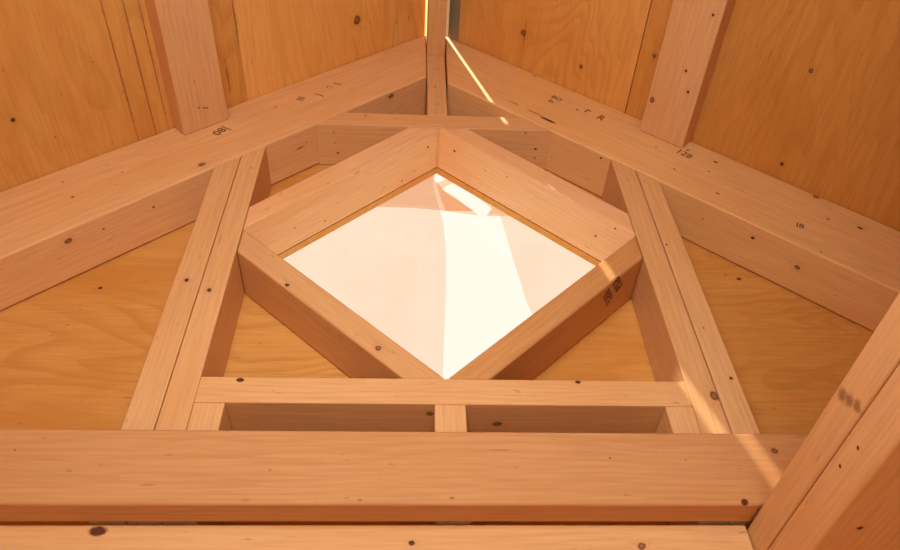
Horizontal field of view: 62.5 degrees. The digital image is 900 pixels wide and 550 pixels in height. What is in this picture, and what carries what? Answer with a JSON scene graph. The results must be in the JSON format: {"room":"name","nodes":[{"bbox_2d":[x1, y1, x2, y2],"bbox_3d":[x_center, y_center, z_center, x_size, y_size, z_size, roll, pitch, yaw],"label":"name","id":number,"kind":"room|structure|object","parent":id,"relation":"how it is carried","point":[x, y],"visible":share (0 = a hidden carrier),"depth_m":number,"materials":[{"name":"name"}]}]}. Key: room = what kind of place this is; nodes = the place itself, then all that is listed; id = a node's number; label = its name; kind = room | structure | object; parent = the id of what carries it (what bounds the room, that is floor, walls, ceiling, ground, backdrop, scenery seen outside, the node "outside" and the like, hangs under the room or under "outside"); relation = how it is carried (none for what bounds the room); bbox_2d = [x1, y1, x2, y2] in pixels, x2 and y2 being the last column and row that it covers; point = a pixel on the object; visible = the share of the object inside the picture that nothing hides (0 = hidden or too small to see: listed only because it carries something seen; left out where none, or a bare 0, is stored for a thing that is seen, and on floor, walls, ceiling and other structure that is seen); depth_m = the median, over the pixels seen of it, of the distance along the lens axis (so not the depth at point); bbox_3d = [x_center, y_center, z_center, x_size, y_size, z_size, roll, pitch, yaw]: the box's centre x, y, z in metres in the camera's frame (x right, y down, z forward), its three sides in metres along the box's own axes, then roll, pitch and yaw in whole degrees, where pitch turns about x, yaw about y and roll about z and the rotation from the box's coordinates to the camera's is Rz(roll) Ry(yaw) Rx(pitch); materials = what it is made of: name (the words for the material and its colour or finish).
{"room":"unfinished attic","nodes":[
{"label":"unfinished attic","id":0,"kind":"room"},
{"bbox_2d":[0,113,873,524],"bbox_3d":[-0.043,0.559,0.607,2.352,3.035,0.013,1,-47,-3],"label":"wall","id":1,"kind":"structure","parent":0,"point":[73,352],"depth_m":1.09,"materials":[{"name":"brown wood"}]},
{"bbox_3d":[0.494,0.160,-0.552,0.013,1.845,2.196,1,-47,-3],"label":"wall","id":2,"kind":"structure","parent":0,"visible":0},
{"bbox_2d":[316,113,550,169],"bbox_3d":[-0.032,-0.254,1.412,0.434,0.046,0.089,1,-47,-3],"label":"header","id":3,"kind":"object","parent":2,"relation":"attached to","point":[342,136],"visible":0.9,"depth_m":1.38,"materials":[{"name":"brown wood"}]},
{"bbox_2d":[426,56,446,115],"bbox_3d":[-0.029,-0.352,1.518,0.038,0.240,0.089,1,-47,-3],"label":"post","id":4,"kind":"object","parent":3,"relation":"on","point":[436,98],"visible":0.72,"depth_m":1.48,"materials":[{"name":"brown wood"}]},
{"bbox_2d":[194,377,691,432],"bbox_3d":[-0.005,0.176,0.946,0.608,0.040,0.089,1,-47,-3],"label":"header","id":5,"kind":"object","parent":2,"relation":"attached to","point":[251,403],"visible":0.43,"depth_m":0.92,"materials":[{"name":"brown wood"}]},
{"bbox_2d":[237,230,443,378],"bbox_3d":[-0.163,0.062,1.059,0.301,0.288,0.088,1,-47,-3],"label":"board","id":6,"kind":"object","parent":5,"relation":"on","point":[351,343],"visible":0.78,"depth_m":1.03,"materials":[{"name":"brown wood"}]},
{"bbox_2d":[244,128,437,254],"bbox_3d":[-0.171,-0.140,1.277,0.301,0.301,0.088,1,-47,-3],"label":"board","id":7,"kind":"object","parent":6,"relation":"on","point":[283,220],"visible":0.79,"depth_m":1.26,"materials":[{"name":"brown wood"}]},
{"bbox_2d":[449,237,641,379],"bbox_3d":[0.143,0.065,1.076,0.302,0.292,0.092,1,-47,-3],"label":"board","id":8,"kind":"object","parent":5,"relation":"on","point":[523,353],"visible":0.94,"depth_m":1.04,"materials":[{"name":"brown wood"}]},
{"bbox_2d":[438,128,634,261],"bbox_3d":[0.134,-0.136,1.296,0.303,0.297,0.088,1,-47,-3],"label":"board","id":9,"kind":"object","parent":8,"relation":"on","point":[592,225],"visible":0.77,"depth_m":1.28,"materials":[{"name":"brown wood"}]},
{"bbox_2d":[769,364,899,549],"bbox_3d":[0.417,-0.402,0.103,0.089,0.042,2.122,1,-47,-3],"label":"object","id":10,"kind":"structure","parent":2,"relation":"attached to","point":[854,504],"depth_m":0.63,"materials":[{"name":"brown wood"}]},
{"bbox_2d":[0,525,753,549],"bbox_3d":[-0.430,0.302,0.778,1.501,0.040,0.089,1,-47,-3],"label":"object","id":11,"kind":"structure","parent":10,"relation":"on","point":[12,537],"depth_m":0.77,"materials":[{"name":"brown wood"}]},
{"bbox_2d":[89,156,240,524],"bbox_3d":[-0.369,0.058,1.048,0.038,0.677,0.089,1,-47,-3],"label":"stud","id":12,"kind":"object","parent":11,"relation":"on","point":[144,409],"visible":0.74,"depth_m":0.99,"materials":[{"name":"brown wood"}]},
{"bbox_2d":[162,403,231,524],"bbox_3d":[-0.288,0.237,0.860,0.037,0.153,0.089,1,-47,-3],"label":"block","id":13,"kind":"object","parent":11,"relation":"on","point":[204,416],"visible":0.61,"depth_m":0.87,"materials":[{"name":"brown wood"}]},
{"bbox_2d":[127,146,270,524],"bbox_3d":[-0.332,0.047,1.063,0.036,0.712,0.089,1,-47,-3],"label":"stud","id":14,"kind":"object","parent":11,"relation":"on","point":[207,341],"visible":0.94,"depth_m":1.03,"materials":[{"name":"brown wood"}]},
{"bbox_2d":[0,36,426,310],"bbox_3d":[-0.524,-0.134,1.244,0.971,1.112,0.089,1,-47,-3],"label":"rafter","id":15,"kind":"object","parent":14,"relation":"on","point":[59,226],"visible":1,"depth_m":1.23,"materials":[{"name":"brown wood"}]},
{"bbox_2d":[0,0,246,191],"bbox_3d":[-0.760,-0.789,0.434,0.870,0.798,2.265,1,-47,-3],"label":"plywood panel","id":16,"kind":"object","parent":15,"relation":"on","point":[81,80],"visible":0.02,"depth_m":1.17,"materials":[{"name":"brown wood"}]},
{"bbox_2d":[145,0,227,134],"bbox_3d":[-0.397,-1.020,0.648,0.089,0.086,2.032,1,-47,-3],"label":"purlin","id":17,"kind":"object","parent":15,"relation":"attached to","point":[182,30],"visible":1,"depth_m":1.24,"materials":[{"name":"brown wood"}]},
{"bbox_2d":[231,0,425,100],"bbox_3d":[-0.175,-1.151,0.871,0.345,0.317,2.265,1,-47,-3],"label":"plywood panel","id":18,"kind":"object","parent":15,"relation":"on","point":[282,43],"visible":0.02,"depth_m":1.44,"materials":[{"name":"brown wood"}]},
{"bbox_2d":[426,0,446,56],"bbox_3d":[0.019,-1.243,0.933,0.038,0.107,2.196,1,-47,-3],"label":"board","id":19,"kind":"object","parent":15,"relation":"attached to","point":[436,9],"visible":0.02,"depth_m":1.54,"materials":[{"name":"brown wood"}]},
{"bbox_2d":[0,429,806,520],"bbox_3d":[-0.290,0.213,0.791,1.403,0.091,0.037,1,-47,-3],"label":"crossbeam","id":20,"kind":"object","parent":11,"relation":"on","point":[46,474],"visible":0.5,"depth_m":0.78,"materials":[{"name":"brown wood"}]},
{"bbox_2d":[433,405,470,524],"bbox_3d":[0.000,0.242,0.876,0.038,0.153,0.089,1,-47,-3],"label":"block","id":21,"kind":"object","parent":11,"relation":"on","point":[447,418],"visible":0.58,"depth_m":0.88,"materials":[{"name":"brown wood"}]},
{"bbox_2d":[602,159,752,528],"bbox_3d":[0.311,0.062,1.094,0.038,0.699,0.089,1,-47,-3],"label":"stud","id":22,"kind":"object","parent":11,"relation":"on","point":[674,352],"visible":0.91,"depth_m":1.06,"materials":[{"name":"brown wood"}]},
{"bbox_2d":[445,37,899,331],"bbox_3d":[0.549,-0.083,1.269,1.092,1.199,0.089,1,-47,-3],"label":"rafter","id":23,"kind":"object","parent":22,"relation":"on","point":[846,262],"visible":0.91,"depth_m":1.27,"materials":[{"name":"brown wood"}]},
{"bbox_2d":[448,0,651,112],"bbox_3d":[0.220,-1.141,0.889,0.344,0.315,2.265,1,-47,-3],"label":"plywood panel","id":24,"kind":"object","parent":23,"relation":"on","point":[591,49],"visible":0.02,"depth_m":1.45,"materials":[{"name":"brown wood"}]},
{"bbox_2d":[446,0,449,36],"bbox_3d":[0.056,-1.266,1.012,0.042,0.038,2.265,1,-47,-3],"label":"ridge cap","id":25,"kind":"object","parent":24,"relation":"on","point":[448,1],"depth_m":1.66,"materials":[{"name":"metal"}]},
{"bbox_2d":[448,0,460,39],"bbox_3d":[0.059,-1.290,0.931,0.022,0.022,2.089,1,-47,-3],"label":"flashing","id":26,"kind":"object","parent":24,"relation":"on","point":[454,10],"visible":1,"depth_m":1.61,"materials":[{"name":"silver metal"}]},
{"bbox_2d":[640,0,734,147],"bbox_3d":[0.453,-1.007,0.696,0.090,0.086,2.032,1,-47,-3],"label":"purlin","id":27,"kind":"object","parent":23,"relation":"attached to","point":[695,30],"visible":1,"depth_m":1.27,"materials":[{"name":"brown wood"}]},
{"bbox_2d":[625,0,899,231],"bbox_3d":[0.784,-0.790,0.551,0.771,0.704,2.265,1,-47,-3],"label":"plywood panel","id":28,"kind":"object","parent":23,"relation":"on","point":[804,95],"visible":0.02,"depth_m":1.20,"materials":[{"name":"brown wood"}]},
{"bbox_2d":[655,407,728,524],"bbox_3d":[0.283,0.247,0.891,0.035,0.153,0.089,1,-47,-3],"label":"block","id":29,"kind":"object","parent":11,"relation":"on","point":[682,420],"visible":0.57,"depth_m":0.90,"materials":[{"name":"brown wood"}]},
{"bbox_2d":[747,293,899,549],"bbox_3d":[0.416,-0.429,0.133,0.089,0.037,2.122,1,-47,-3],"label":"rafter","id":30,"kind":"object","parent":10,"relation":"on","point":[878,360],"visible":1,"depth_m":0.64,"materials":[{"name":"brown wood"}]},
{"bbox_2d":[636,171,759,433],"bbox_3d":[0.349,0.075,1.083,0.034,0.665,0.089,1,-47,-3],"label":"stud","id":31,"kind":"object","parent":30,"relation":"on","point":[736,409],"visible":0.34,"depth_m":1.04,"materials":[{"name":"brown wood"}]}
]}

